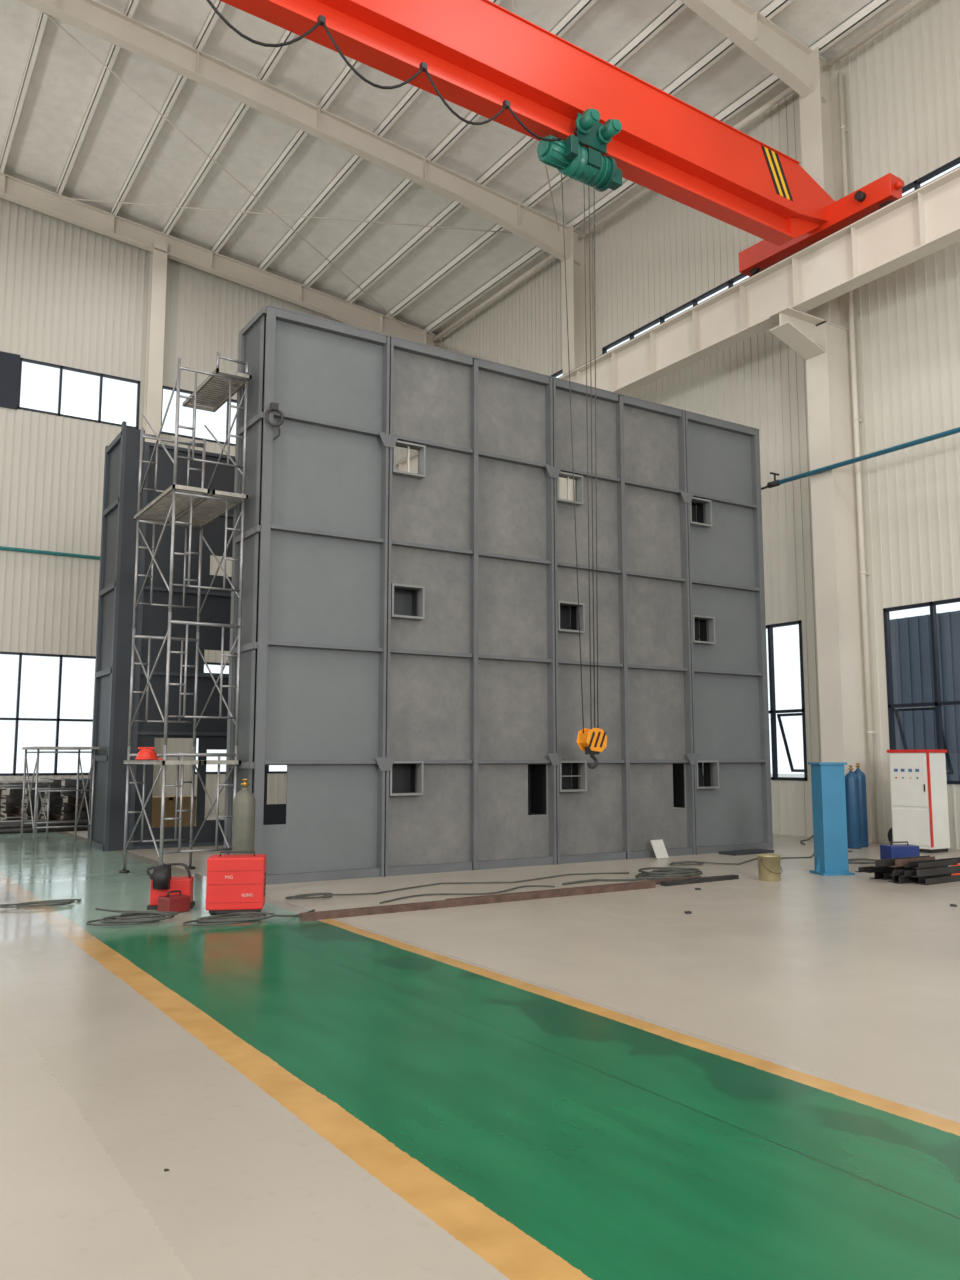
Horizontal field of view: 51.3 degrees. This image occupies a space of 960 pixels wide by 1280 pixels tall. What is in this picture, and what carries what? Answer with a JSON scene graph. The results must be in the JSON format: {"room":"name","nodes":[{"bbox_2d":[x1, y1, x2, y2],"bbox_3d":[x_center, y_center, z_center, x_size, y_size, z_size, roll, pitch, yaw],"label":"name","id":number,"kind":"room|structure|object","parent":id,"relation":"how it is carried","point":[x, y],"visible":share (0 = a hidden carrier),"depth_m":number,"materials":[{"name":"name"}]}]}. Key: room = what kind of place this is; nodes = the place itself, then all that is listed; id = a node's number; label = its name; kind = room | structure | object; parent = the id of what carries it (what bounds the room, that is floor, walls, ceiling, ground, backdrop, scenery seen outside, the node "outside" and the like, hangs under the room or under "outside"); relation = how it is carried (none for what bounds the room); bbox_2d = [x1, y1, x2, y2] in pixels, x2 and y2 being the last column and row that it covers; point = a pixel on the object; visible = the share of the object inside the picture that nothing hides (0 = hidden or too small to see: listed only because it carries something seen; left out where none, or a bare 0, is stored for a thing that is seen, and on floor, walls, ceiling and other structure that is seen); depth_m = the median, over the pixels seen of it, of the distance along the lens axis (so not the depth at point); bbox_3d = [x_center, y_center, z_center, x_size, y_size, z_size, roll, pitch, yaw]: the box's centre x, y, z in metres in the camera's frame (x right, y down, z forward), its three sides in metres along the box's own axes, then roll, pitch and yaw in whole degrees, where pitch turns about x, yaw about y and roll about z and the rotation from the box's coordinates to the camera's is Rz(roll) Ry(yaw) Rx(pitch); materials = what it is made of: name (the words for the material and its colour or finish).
{"room":"factory workshop","nodes":[
{"label":"factory workshop","id":0,"kind":"room"},
{"bbox_2d":[0,198,417,818],"bbox_3d":[-15.283,-4.315,24.572,32.600,17.430,0.168,4,-8,-32],"label":"wall","id":1,"kind":"structure","parent":0,"point":[72,295],"depth_m":27.36,"materials":[{"name":"metal"}]},
{"bbox_2d":[0,351,19,409],"bbox_3d":[-12.590,-6.893,26.495,0.670,1.500,0.060,4,-8,-32],"label":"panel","id":2,"kind":"structure","parent":1,"relation":"attached to","point":[9,362],"depth_m":26.52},
{"bbox_2d":[0,651,95,775],"bbox_3d":[-16.161,1.597,23.266,13.870,3.180,0.100,4,-8,-32],"label":"window","id":3,"kind":"structure","parent":1,"relation":"in","point":[20,654],"depth_m":26.22,"materials":[{"name":"clear glass"}]},
{"bbox_2d":[0,546,99,559],"bbox_3d":[-18.715,-2.847,21.954,21.600,0.095,0.200,4,-8,-32],"label":"pipe","id":4,"kind":"object","parent":1,"relation":"attached to","point":[1,547],"visible":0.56,"depth_m":26.50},
{"bbox_2d":[17,357,139,428],"bbox_3d":[-11.013,-6.756,27.566,3.150,1.420,0.100,4,-8,-32],"label":"window","id":5,"kind":"structure","parent":1,"relation":"in","point":[60,367],"depth_m":27.52,"materials":[{"name":"clear glass"}]},
{"bbox_2d":[161,385,236,445],"bbox_3d":[-6.670,-6.431,30.325,6.000,1.420,0.100,4,-8,-32],"label":"window","id":6,"kind":"structure","parent":1,"relation":"in","point":[163,387],"depth_m":29.19,"materials":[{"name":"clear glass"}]},
{"bbox_2d":[0,0,911,335],"bbox_3d":[-3.933,-14.285,7.878,33.200,1.780,42.600,4,-8,-32],"label":"ceiling","id":7,"kind":"structure","parent":0,"point":[65,76],"depth_m":24.49,"materials":[{"name":"metal"}]},
{"bbox_2d":[0,11,48,172],"bbox_3d":[-1.578,-14.512,9.242,0.110,0.220,42.200,4,-8,-32],"label":"purlin","id":8,"kind":"structure","parent":7,"relation":"attached to","point":[43,18],"depth_m":23.14,"materials":[{"name":"paint"}]},
{"bbox_2d":[55,0,138,194],"bbox_3d":[-0.356,-14.276,10.001,0.110,0.220,42.200,4,-8,-32],"label":"purlin","id":9,"kind":"structure","parent":7,"relation":"attached to","point":[131,7],"depth_m":23.62,"materials":[{"name":"paint"}]},
{"bbox_2d":[257,0,501,270],"bbox_3d":[4.530,-13.334,13.037,0.110,0.220,42.200,4,-8,-32],"label":"purlin","id":10,"kind":"structure","parent":7,"relation":"attached to","point":[414,92],"depth_m":25.65,"materials":[{"name":"paint"}]},
{"bbox_2d":[0,813,959,1279],"bbox_3d":[-3.852,2.345,5.789,32.600,0.200,42.300,4,-8,-32],"label":"floor","id":11,"kind":"structure","parent":0,"point":[761,1081],"depth_m":4.95,"materials":[{"name":"concrete"}]},
{"bbox_2d":[0,779,52,841],"bbox_3d":[-8.775,3.223,18.950,1.000,1.140,1.400,4,-8,-32],"label":"trestle","id":12,"kind":"object","parent":11,"relation":"on","point":[3,782],"visible":0.8,"depth_m":18.68,"materials":[{"name":"grey metal"}]},
{"bbox_2d":[0,899,80,907],"bbox_3d":[-4.974,2.778,10.499,1.430,0.039,0.546,2,-7,-15],"label":"cable","id":13,"kind":"object","parent":11,"relation":"on","point":[61,901],"visible":1,"depth_m":10.54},
{"bbox_2d":[0,819,87,833],"bbox_3d":[-9.420,3.968,21.279,2.600,0.200,0.770,4,-8,-32],"label":"bundle","id":14,"kind":"object","parent":11,"relation":"on","point":[5,827],"visible":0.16,"depth_m":21.04,"materials":[{"name":"metal"}]},
{"bbox_2d":[20,747,98,851],"bbox_3d":[-7.376,2.745,17.457,1.000,1.740,1.500,4,-8,-32],"label":"trestle","id":15,"kind":"object","parent":11,"relation":"on","point":[38,749],"visible":1,"depth_m":17.20,"materials":[{"name":"grey metal"}]},
{"bbox_2d":[86,908,177,925],"bbox_3d":[-3.386,2.681,9.811,0.821,0.075,1.243,2,-7,-16],"label":"cable","id":16,"kind":"object","parent":11,"relation":"on","point":[130,918],"visible":1,"depth_m":9.43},
{"bbox_2d":[143,240,167,443],"bbox_3d":[-9.246,-3.330,27.846,0.520,16.240,0.520,4,-8,-32],"label":"post","id":17,"kind":"object","parent":11,"relation":"on","point":[154,340],"visible":0.27,"depth_m":28.32,"materials":[{"name":"beige metal"}]},
{"bbox_2d":[146,863,194,909],"bbox_3d":[-3.233,2.556,10.389,0.486,0.459,0.480,1,-7,-9],"label":"machine","id":18,"kind":"object","parent":11,"relation":"on","point":[161,883],"visible":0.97,"depth_m":10.32,"materials":[{"name":"red metal"}]},
{"bbox_2d":[157,890,189,912],"bbox_3d":[-3.103,2.650,10.143,0.200,0.214,0.260,-6,-9,40],"label":"tool case","id":19,"kind":"object","parent":11,"relation":"on","point":[179,903],"visible":0.92,"depth_m":10.07,"materials":[{"name":"red metal"}]},
{"bbox_2d":[151,796,196,827],"bbox_3d":[-6.136,3.463,19.533,1.000,0.800,0.620,4,-8,-32],"label":"crate","id":20,"kind":"object","parent":11,"relation":"on","point":[170,801],"visible":0.26,"depth_m":19.31,"materials":[{"name":"cardboard"}]},
{"bbox_2d":[119,352,251,872],"bbox_3d":[-3.976,-0.296,13.491,1.040,6.850,2.000,4,-8,-32],"label":"scaffold tower","id":21,"kind":"object","parent":11,"relation":"on","point":[181,506],"visible":0.94,"depth_m":13.29,"materials":[{"name":"metal"}]},
{"bbox_2d":[135,747,162,759],"bbox_3d":[-4.477,1.537,13.549,0.370,0.172,0.300,4,-8,-32],"label":"hard hat","id":22,"kind":"object","parent":21,"relation":"on","point":[146,753],"visible":1,"depth_m":13.44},
{"bbox_2d":[206,851,265,914],"bbox_3d":[-2.464,2.450,10.132,0.564,0.609,0.366,1,-7,-9],"label":"machine","id":23,"kind":"object","parent":11,"relation":"on","point":[234,883],"visible":1,"depth_m":9.96,"materials":[{"name":"metal"}]},
{"bbox_2d":[232,779,255,854],"bbox_3d":[-2.728,2.264,11.542,0.250,1.309,0.250,4,-8,-32],"label":"gas cylinder","id":24,"kind":"object","parent":11,"relation":"on","point":[243,838],"visible":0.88,"depth_m":11.46,"materials":[{"name":"grey metal"}]},
{"bbox_2d":[183,909,314,925],"bbox_3d":[-2.170,2.665,9.637,1.420,0.064,0.574,4,-8,-32],"label":"cable","id":25,"kind":"object","parent":11,"relation":"on","point":[222,919],"visible":0.98,"depth_m":9.43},
{"bbox_2d":[87,421,542,850],"bbox_3d":[-2.723,0.203,20.281,9.360,7.450,1.390,4,-8,-32],"label":"panel","id":26,"kind":"object","parent":11,"relation":"on","point":[121,464],"visible":0.33,"depth_m":17.78,"materials":[{"name":"metal"}]},
{"bbox_2d":[424,332,442,347],"bbox_3d":[-2.151,-2.498,32.376,1.814,15.650,0.600,4,-8,-32],"label":"steel column","id":27,"kind":"structure","parent":11,"relation":"on","point":[439,341],"depth_m":33.56,"materials":[{"name":"metal"}]},
{"bbox_2d":[0,172,435,345],"bbox_3d":[-15.021,-11.552,25.014,32.004,2.512,0.260,4,-8,-32],"label":"rafter","id":28,"kind":"object","parent":27,"relation":"on","point":[12,189],"visible":0.87,"depth_m":29.38,"materials":[{"name":"beige metal"}]},
{"bbox_2d":[285,872,628,899],"bbox_3d":[-0.128,2.990,12.302,4.882,0.041,0.507,4,-8,-32],"label":"cable","id":29,"kind":"object","parent":11,"relation":"on","point":[314,895],"visible":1,"depth_m":11.93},
{"bbox_2d":[380,885,554,903],"bbox_3d":[-0.137,2.901,11.462,2.412,0.017,0.320,4,-8,-32],"label":"cable","id":30,"kind":"object","parent":11,"relation":"on","point":[525,885],"visible":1,"depth_m":11.38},
{"bbox_2d":[300,881,655,920],"bbox_3d":[0.190,2.802,10.818,4.550,0.070,0.070,4,-8,-33],"label":"bar","id":31,"kind":"object","parent":11,"relation":"on","point":[352,912],"visible":1,"depth_m":10.58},
{"bbox_2d":[224,305,772,884],"bbox_3d":[0.876,-0.354,15.520,9.360,7.440,1.045,4,-8,-32],"label":"panel","id":32,"kind":"object","parent":11,"relation":"on","point":[396,625],"visible":0.98,"depth_m":14.51,"materials":[{"name":"grey metal"}]},
{"bbox_2d":[265,402,283,439],"bbox_3d":[-2.648,-2.815,12.885,0.244,0.489,0.061,4,-8,-32],"label":"clamp","id":33,"kind":"object","parent":32,"relation":"hanging from","point":[273,406],"visible":1,"depth_m":12.88,"materials":[{"name":"metal"}]},
{"bbox_2d":[445,876,700,899],"bbox_3d":[1.227,2.921,11.741,3.800,0.050,0.050,4,-8,-33],"label":"bar","id":34,"kind":"object","parent":11,"relation":"on","point":[659,880],"visible":0.36,"depth_m":11.85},
{"bbox_2d":[560,225,592,500],"bbox_3d":[2.105,-3.278,25.767,1.814,15.650,0.600,4,-8,-32],"label":"steel column","id":35,"kind":"structure","parent":11,"relation":"on","point":[575,274],"depth_m":26.68,"materials":[{"name":"metal"}]},
{"bbox_2d":[43,12,406,328],"bbox_3d":[-5.827,-11.575,26.240,0.032,1.308,14.738,-4,-8,27],"label":"rod","id":36,"kind":"object","parent":35,"relation":"attached to","point":[43,12],"visible":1,"depth_m":24.50,"materials":[{"name":"beige metal"}]},
{"bbox_2d":[33,195,513,233],"bbox_3d":[-5.195,-11.304,26.615,13.455,1.158,0.032,0,-7,0],"label":"rod","id":37,"kind":"object","parent":35,"relation":"attached to","point":[33,195],"visible":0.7,"depth_m":26.61,"materials":[{"name":"beige metal"}]},
{"bbox_2d":[18,0,580,265],"bbox_3d":[-10.829,-12.320,18.505,32.004,2.512,0.260,4,-8,-32],"label":"rafter","id":38,"kind":"object","parent":35,"relation":"on","point":[93,17],"visible":1,"depth_m":22.79,"materials":[{"name":"beige metal"}]},
{"bbox_2d":[432,255,555,341],"bbox_3d":[0.438,-10.367,30.251,0.140,0.133,7.380,4,-8,-32],"label":"strut","id":39,"kind":"object","parent":35,"relation":"attached to","point":[548,259],"visible":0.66,"depth_m":30.11,"materials":[{"name":"beige metal"}]},
{"bbox_2d":[562,867,702,884],"bbox_3d":[1.954,3.027,12.829,2.210,0.095,0.788,4,-8,-32],"label":"cable","id":40,"kind":"object","parent":11,"relation":"on","point":[660,872],"visible":0.98,"depth_m":12.89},
{"bbox_2d":[651,839,668,858],"bbox_3d":[2.797,3.257,15.572,0.260,0.280,0.145,5,-9,-38],"label":"board","id":41,"kind":"object","parent":11,"relation":"on","point":[658,846],"visible":1,"depth_m":15.55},
{"bbox_2d":[660,874,738,885],"bbox_3d":[2.771,3.019,12.568,1.301,0.050,0.100,5,-8,-34],"label":"bar","id":42,"kind":"object","parent":11,"relation":"on","point":[722,877],"visible":1,"depth_m":12.50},
{"bbox_2d":[719,849,773,855],"bbox_3d":[4.367,3.474,16.385,0.950,0.040,0.350,5,-8,-35],"label":"steel plate","id":43,"kind":"object","parent":11,"relation":"on","point":[745,851],"visible":1,"depth_m":16.26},
{"bbox_2d":[669,851,851,865],"bbox_3d":[4.488,3.357,15.418,4.123,0.043,0.648,4,-8,-32],"label":"cable","id":44,"kind":"object","parent":11,"relation":"on","point":[679,863],"visible":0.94,"depth_m":14.61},
{"bbox_2d":[757,854,781,880],"bbox_3d":[3.708,2.911,12.787,0.310,0.315,0.314,4,-8,-32],"label":"paint bucket","id":45,"kind":"object","parent":11,"relation":"on","point":[769,866],"visible":1,"depth_m":12.69,"materials":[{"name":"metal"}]},
{"bbox_2d":[769,47,871,842],"bbox_3d":[6.388,-4.063,19.115,1.814,15.650,0.600,4,-8,-32],"label":"steel column","id":46,"kind":"structure","parent":11,"relation":"on","point":[820,336],"depth_m":19.06,"materials":[{"name":"metal"}]},
{"bbox_2d":[579,87,794,238],"bbox_3d":[4.707,-11.149,23.620,0.140,0.133,7.430,4,-8,-32],"label":"strut","id":47,"kind":"object","parent":46,"relation":"attached to","point":[788,91],"visible":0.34,"depth_m":22.07,"materials":[{"name":"beige metal"}]},
{"bbox_2d":[680,0,826,103],"bbox_3d":[-6.546,-13.105,11.853,32.004,2.512,0.260,4,-8,-32],"label":"rafter","id":48,"kind":"object","parent":46,"relation":"on","point":[775,49],"visible":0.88,"depth_m":19.39,"materials":[{"name":"beige metal"}]},
{"bbox_2d":[808,762,854,875],"bbox_3d":[4.739,2.411,13.560,0.460,1.490,0.400,1,-7,-9],"label":"steel pillar","id":49,"kind":"structure","parent":11,"relation":"on","point":[827,778],"depth_m":13.44,"materials":[{"name":"metal"}]},
{"bbox_2d":[845,765,861,848],"bbox_3d":[6.480,2.898,17.397,0.240,1.422,0.240,4,-8,-32],"label":"gas cylinder","id":50,"kind":"object","parent":11,"relation":"on","point":[851,779],"visible":0.94,"depth_m":17.30,"materials":[{"name":"blue metal"}]},
{"bbox_2d":[853,763,868,846],"bbox_3d":[6.704,2.909,17.659,0.240,1.462,0.240,4,-8,-32],"label":"gas cylinder","id":51,"kind":"object","parent":11,"relation":"on","point":[861,776],"visible":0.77,"depth_m":17.55,"materials":[{"name":"blue metal"}]},
{"bbox_2d":[888,875,899,882],"bbox_3d":[5.541,3.028,12.800,0.898,0.086,0.086,4,-8,-32],"label":"angle offcut","id":52,"kind":"object","parent":11,"relation":"on","point":[895,878],"visible":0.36,"depth_m":12.55,"materials":[{"name":"metal"}]},
{"bbox_2d":[891,866,947,873],"bbox_3d":[5.683,2.954,12.925,1.079,0.067,0.068,4,-8,-31],"label":"angle offcut","id":53,"kind":"object","parent":52,"relation":"on","point":[942,866],"visible":0.21,"depth_m":12.70,"materials":[{"name":"metal"}]},
{"bbox_2d":[870,855,929,866],"bbox_3d":[5.380,2.828,12.798,1.099,0.095,0.095,4,-8,-31],"label":"angle offcut","id":54,"kind":"object","parent":53,"relation":"on","point":[880,862],"visible":0.46,"depth_m":12.60,"materials":[{"name":"metal"}]},
{"bbox_2d":[880,841,919,858],"bbox_3d":[5.772,2.976,13.739,0.424,0.409,0.300,1,-7,-9],"label":"toolbox","id":55,"kind":"object","parent":11,"relation":"on","point":[887,851],"visible":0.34,"depth_m":13.62,"materials":[{"name":"metal"}]},
{"bbox_2d":[894,876,917,883],"bbox_3d":[5.519,3.007,12.648,0.823,0.091,0.091,4,-8,-32],"label":"angle offcut","id":56,"kind":"object","parent":11,"relation":"on","point":[902,880],"visible":0.46,"depth_m":12.47,"materials":[{"name":"metal"}]},
{"bbox_2d":[891,867,937,875],"bbox_3d":[5.498,2.922,12.668,0.882,0.070,0.070,4,-8,-31],"label":"angle offcut","id":57,"kind":"object","parent":56,"relation":"on","point":[901,871],"visible":0.36,"depth_m":12.49,"materials":[{"name":"metal"}]},
{"bbox_2d":[889,856,934,866],"bbox_3d":[5.510,2.821,12.738,0.810,0.094,0.094,4,-8,-32],"label":"angle offcut","id":58,"kind":"object","parent":57,"relation":"on","point":[899,862],"visible":0.46,"depth_m":12.60,"materials":[{"name":"metal"}]},
{"bbox_2d":[887,749,949,852],"bbox_3d":[7.409,2.702,16.883,0.570,1.690,0.760,4,-8,-32],"label":"tall cabinet","id":59,"kind":"object","parent":11,"relation":"on","point":[918,781],"visible":0.89,"depth_m":16.65,"materials":[{"name":"white metal"}]},
{"bbox_2d":[913,874,950,883],"bbox_3d":[5.709,3.006,12.625,0.692,0.088,0.088,4,-8,-33],"label":"angle offcut","id":60,"kind":"object","parent":11,"relation":"on","point":[921,880],"visible":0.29,"depth_m":12.48,"materials":[{"name":"metal"}]},
{"bbox_2d":[900,870,916,876],"bbox_3d":[5.632,2.916,12.612,0.954,0.070,0.070,4,-8,-31],"label":"angle offcut","id":61,"kind":"object","parent":60,"relation":"on","point":[909,872],"visible":0.36,"depth_m":12.39,"materials":[{"name":"metal"}]},
{"bbox_2d":[905,857,959,867],"bbox_3d":[5.768,2.833,12.747,1.093,0.073,0.074,4,-8,-32],"label":"angle offcut","id":62,"kind":"object","parent":61,"relation":"on","point":[912,864],"visible":0.55,"depth_m":12.61,"materials":[{"name":"black metal"}]},
{"bbox_2d":[910,865,959,876],"bbox_3d":[5.721,2.896,12.541,0.927,0.093,0.093,4,-8,-33],"label":"angle offcut","id":63,"kind":"object","parent":60,"relation":"on","point":[950,869],"visible":1,"depth_m":12.48,"materials":[{"name":"metal"}]},
{"bbox_2d":[915,860,957,868],"bbox_3d":[5.738,2.817,12.582,0.832,0.067,0.067,4,-8,-33],"label":"angle offcut","id":64,"kind":"object","parent":63,"relation":"on","point":[947,862],"visible":1,"depth_m":12.54,"materials":[{"name":"metal"}]},
{"bbox_2d":[920,875,959,884],"bbox_3d":[5.792,3.001,12.529,0.826,0.076,0.076,5,-8,-34],"label":"angle offcut","id":65,"kind":"object","parent":11,"relation":"on","point":[955,878],"visible":1,"depth_m":12.46,"materials":[{"name":"metal"}]},
{"bbox_3d":[10.617,-4.838,12.548,1.814,15.650,0.600,4,-8,-32],"label":"steel column","id":66,"kind":"structure","parent":11,"relation":"on","visible":0},
{"bbox_2d":[395,166,959,473],"bbox_3d":[8.601,-7.256,14.881,0.400,1.120,41.800,4,-8,-32],"label":"beam","id":67,"kind":"structure","parent":66,"relation":"on","point":[924,221],"depth_m":18.88,"materials":[{"name":"beige metal"}]},
{"bbox_2d":[219,0,904,275],"bbox_3d":[-5.903,-8.690,10.325,29.840,1.420,3.540,5,-8,-34],"label":"crane","id":68,"kind":"object","parent":67,"relation":"on","point":[479,55],"visible":0.94,"depth_m":14.98,"materials":[{"name":"red paint"}]},
{"bbox_2d":[206,0,560,141],"bbox_3d":[-4.249,-7.558,10.830,13.148,0.731,0.072,5,-8,-34],"label":"cable","id":69,"kind":"object","parent":68,"relation":"hanging from","point":[321,20],"visible":1,"depth_m":12.75,"materials":[{"name":"black rubber"}]},
{"bbox_2d":[537,108,621,191],"bbox_3d":[1.564,-7.341,14.887,1.410,0.870,0.780,5,-8,-34],"label":"electric hoist","id":70,"kind":"object","parent":68,"relation":"hanging from","point":[570,157],"visible":0.98,"depth_m":14.80,"materials":[{"name":"metal"}]},
{"bbox_2d":[561,172,606,768],"bbox_3d":[1.495,-2.578,14.446,0.546,8.814,0.248,4,-8,-32],"label":"hook block","id":71,"kind":"object","parent":70,"relation":"hanging from","point":[593,741],"visible":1,"depth_m":14.34,"materials":[{"name":"metal"}]},
{"bbox_2d":[761,427,959,489],"bbox_3d":[11.389,-4.218,11.204,0.433,0.296,21.643,4,-8,-32],"label":"pipe","id":72,"kind":"object","parent":66,"relation":"attached to","point":[775,482],"visible":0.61,"depth_m":18.20,"materials":[{"name":"metal"}]},
{"bbox_2d":[826,0,924,66],"bbox_3d":[8.964,-11.929,17.011,0.140,0.133,7.330,4,-8,-32],"label":"strut","id":73,"kind":"object","parent":66,"relation":"attached to","point":[911,5],"visible":1,"depth_m":19.14,"materials":[{"name":"beige metal"}]},
{"bbox_3d":[-2.317,-13.880,5.286,32.005,2.512,0.260,4,-8,-32],"label":"rafter","id":74,"kind":"object","parent":66,"relation":"on","visible":0},
{"bbox_2d":[110,0,225,214],"bbox_3d":[0.866,-14.041,10.760,0.110,0.220,42.200,4,-8,-32],"label":"purlin","id":75,"kind":"structure","parent":74,"relation":"attached to","point":[213,17],"depth_m":23.73,"materials":[{"name":"paint"}]},
{"bbox_2d":[162,30,295,234],"bbox_3d":[2.087,-13.805,11.519,0.110,0.220,42.200,4,-8,-32],"label":"purlin","id":76,"kind":"structure","parent":74,"relation":"attached to","point":[278,52],"depth_m":24.42,"materials":[{"name":"paint"}]},
{"bbox_2d":[211,59,360,252],"bbox_3d":[3.309,-13.570,12.278,0.110,0.220,42.200,4,-8,-32],"label":"purlin","id":77,"kind":"structure","parent":74,"relation":"attached to","point":[346,74],"depth_m":25.08,"materials":[{"name":"paint"}]},
{"bbox_2d":[302,0,597,286],"bbox_3d":[5.752,-13.099,13.796,0.110,0.220,42.200,4,-8,-32],"label":"purlin","id":78,"kind":"structure","parent":74,"relation":"attached to","point":[582,6],"depth_m":25.40,"materials":[{"name":"paint"}]},
{"bbox_2d":[344,0,686,302],"bbox_3d":[6.973,-12.863,14.554,0.110,0.220,42.200,4,-8,-32],"label":"purlin","id":79,"kind":"structure","parent":74,"relation":"attached to","point":[677,7],"depth_m":24.46,"materials":[{"name":"paint"}]},
{"bbox_2d":[385,0,793,317],"bbox_3d":[8.195,-12.627,15.313,0.110,0.220,42.200,4,-8,-32],"label":"purlin","id":80,"kind":"structure","parent":74,"relation":"attached to","point":[775,6],"depth_m":25.20,"materials":[{"name":"paint"}]},
{"bbox_2d":[423,0,894,331],"bbox_3d":[9.416,-12.392,16.072,0.110,0.220,42.200,4,-8,-32],"label":"purlin","id":81,"kind":"structure","parent":74,"relation":"attached to","point":[871,9],"depth_m":22.26,"materials":[{"name":"paint"}]},
{"bbox_3d":[-9.900,4.258,23.075,3.450,0.050,0.120,4,-8,-32],"label":"timber skid","id":82,"kind":"object","parent":11,"relation":"on","visible":0},
{"bbox_2d":[3,812,26,820],"bbox_3d":[-10.875,4.164,23.340,0.200,0.200,2.336,4,-8,-32],"label":"steel section","id":83,"kind":"object","parent":82,"relation":"on","point":[8,815],"visible":0.38,"depth_m":23.59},
{"bbox_2d":[1,803,25,815],"bbox_3d":[-11.003,3.989,23.564,0.200,0.200,2.345,4,-8,-32],"label":"steel section","id":84,"kind":"object","parent":83,"relation":"on","point":[16,811],"visible":0.79,"depth_m":23.32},
{"bbox_2d":[2,795,25,806],"bbox_3d":[-11.008,3.791,23.595,0.200,0.200,2.394,4,-8,-32],"label":"steel section","id":85,"kind":"object","parent":84,"relation":"on","point":[16,802],"visible":0.81,"depth_m":23.39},
{"bbox_2d":[41,811,64,820],"bbox_3d":[-10.202,4.223,23.844,0.200,0.200,2.085,4,-8,-32],"label":"steel section","id":86,"kind":"object","parent":82,"relation":"on","point":[51,816],"visible":0.36,"depth_m":23.65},
{"bbox_2d":[45,804,65,814],"bbox_3d":[-10.078,4.002,23.674,0.200,0.200,1.768,4,-8,-32],"label":"steel section","id":87,"kind":"object","parent":86,"relation":"on","point":[55,810],"visible":0.64,"depth_m":23.38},
{"bbox_2d":[44,795,66,806],"bbox_3d":[-10.042,3.797,23.643,0.200,0.200,1.848,4,-8,-32],"label":"steel section","id":88,"kind":"object","parent":87,"relation":"on","point":[55,801],"visible":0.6,"depth_m":23.34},
{"bbox_2d":[61,812,82,819],"bbox_3d":[-9.834,4.247,24.047,0.200,0.200,1.805,4,-8,-32],"label":"steel section","id":89,"kind":"object","parent":82,"relation":"on","point":[68,816],"visible":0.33,"depth_m":24.15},
{"bbox_2d":[62,802,83,813],"bbox_3d":[-9.830,4.048,24.065,0.200,0.200,1.881,4,-8,-32],"label":"steel section","id":90,"kind":"object","parent":89,"relation":"on","point":[71,809],"visible":0.55,"depth_m":24.01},
{"bbox_2d":[64,795,87,805],"bbox_3d":[-9.608,3.808,23.742,0.200,0.200,1.744,4,-8,-32],"label":"steel section","id":91,"kind":"object","parent":90,"relation":"on","point":[71,800],"visible":0.67,"depth_m":23.75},
{"bbox_2d":[61,786,84,796],"bbox_3d":[-9.920,3.667,24.250,0.200,0.200,2.380,4,-8,-32],"label":"steel section","id":92,"kind":"object","parent":91,"relation":"on","point":[68,793],"visible":0.57,"depth_m":24.06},
{"bbox_2d":[61,778,84,787],"bbox_3d":[-9.795,3.446,24.080,0.200,0.200,2.006,4,-8,-32],"label":"steel section","id":93,"kind":"object","parent":92,"relation":"on","point":[69,782],"visible":0.74,"depth_m":24.09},
{"bbox_2d":[443,0,959,848],"bbox_3d":[9.935,-4.567,15.483,0.168,15.800,42.300,4,-8,-32],"label":"wall","id":94,"kind":"structure","parent":0,"point":[659,254],"depth_m":19.66,"materials":[{"name":"metal"}]},
{"bbox_2d":[602,273,746,353],"bbox_3d":[5.056,-7.306,23.421,0.100,1.400,6.700,4,-8,-32],"label":"window","id":95,"kind":"structure","parent":94,"relation":"in","point":[729,283],"depth_m":24.01,"materials":[{"name":"clear glass"}]},
{"bbox_2d":[699,620,807,780],"bbox_3d":[5.406,1.409,21.841,0.100,3.220,4.200,4,-8,-32],"label":"window","id":96,"kind":"structure","parent":94,"relation":"in","point":[773,711],"depth_m":20.62,"materials":[{"name":"clear glass"}]},
{"bbox_2d":[777,713,803,771],"bbox_3d":[6.538,2.103,20.486,0.424,1.201,0.750,4,-8,-32],"label":"window","id":97,"kind":"structure","parent":96,"relation":"attached to","point":[784,714],"depth_m":20.75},
{"bbox_2d":[838,72,877,843],"bbox_3d":[7.281,-3.824,19.220,0.228,15.200,0.116,4,-8,-32],"label":"downpipe","id":98,"kind":"object","parent":94,"relation":"attached to","point":[843,129],"visible":0.83,"depth_m":18.98,"materials":[{"name":"beige metal"}]},
{"bbox_2d":[883,598,959,783],"bbox_3d":[8.612,0.822,16.863,0.100,3.220,3.900,4,-8,-32],"label":"window","id":99,"kind":"structure","parent":94,"relation":"in","point":[933,617],"depth_m":17.83,"materials":[{"name":"clear glass"}]},
{"bbox_2d":[894,706,953,773],"bbox_3d":[8.047,1.827,18.144,0.424,1.201,0.850,4,-8,-32],"label":"window","id":100,"kind":"structure","parent":99,"relation":"attached to","point":[896,710],"depth_m":18.10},
{"bbox_2d":[902,157,959,193],"bbox_3d":[9.366,-8.095,16.728,0.100,1.400,6.700,4,-8,-32],"label":"window","id":101,"kind":"structure","parent":94,"relation":"in","point":[915,184],"depth_m":18.43,"materials":[{"name":"clear glass"}]},
{"bbox_2d":[771,774,803,777],"bbox_3d":[0.343,4.009,17.676,160.000,0.280,150.000,4,-8,-32],"label":"ground","id":102,"kind":"structure","parent":0,"point":[779,775],"depth_m":101.85,"materials":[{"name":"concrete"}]},
{"bbox_2d":[890,610,959,780],"bbox_3d":[18.608,1.466,20.953,6.040,5.500,19.300,4,-8,-32],"label":"building","id":103,"kind":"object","parent":102,"relation":"on","point":[911,644],"visible":0.5,"depth_m":26.27,"materials":[{"name":"metal"}]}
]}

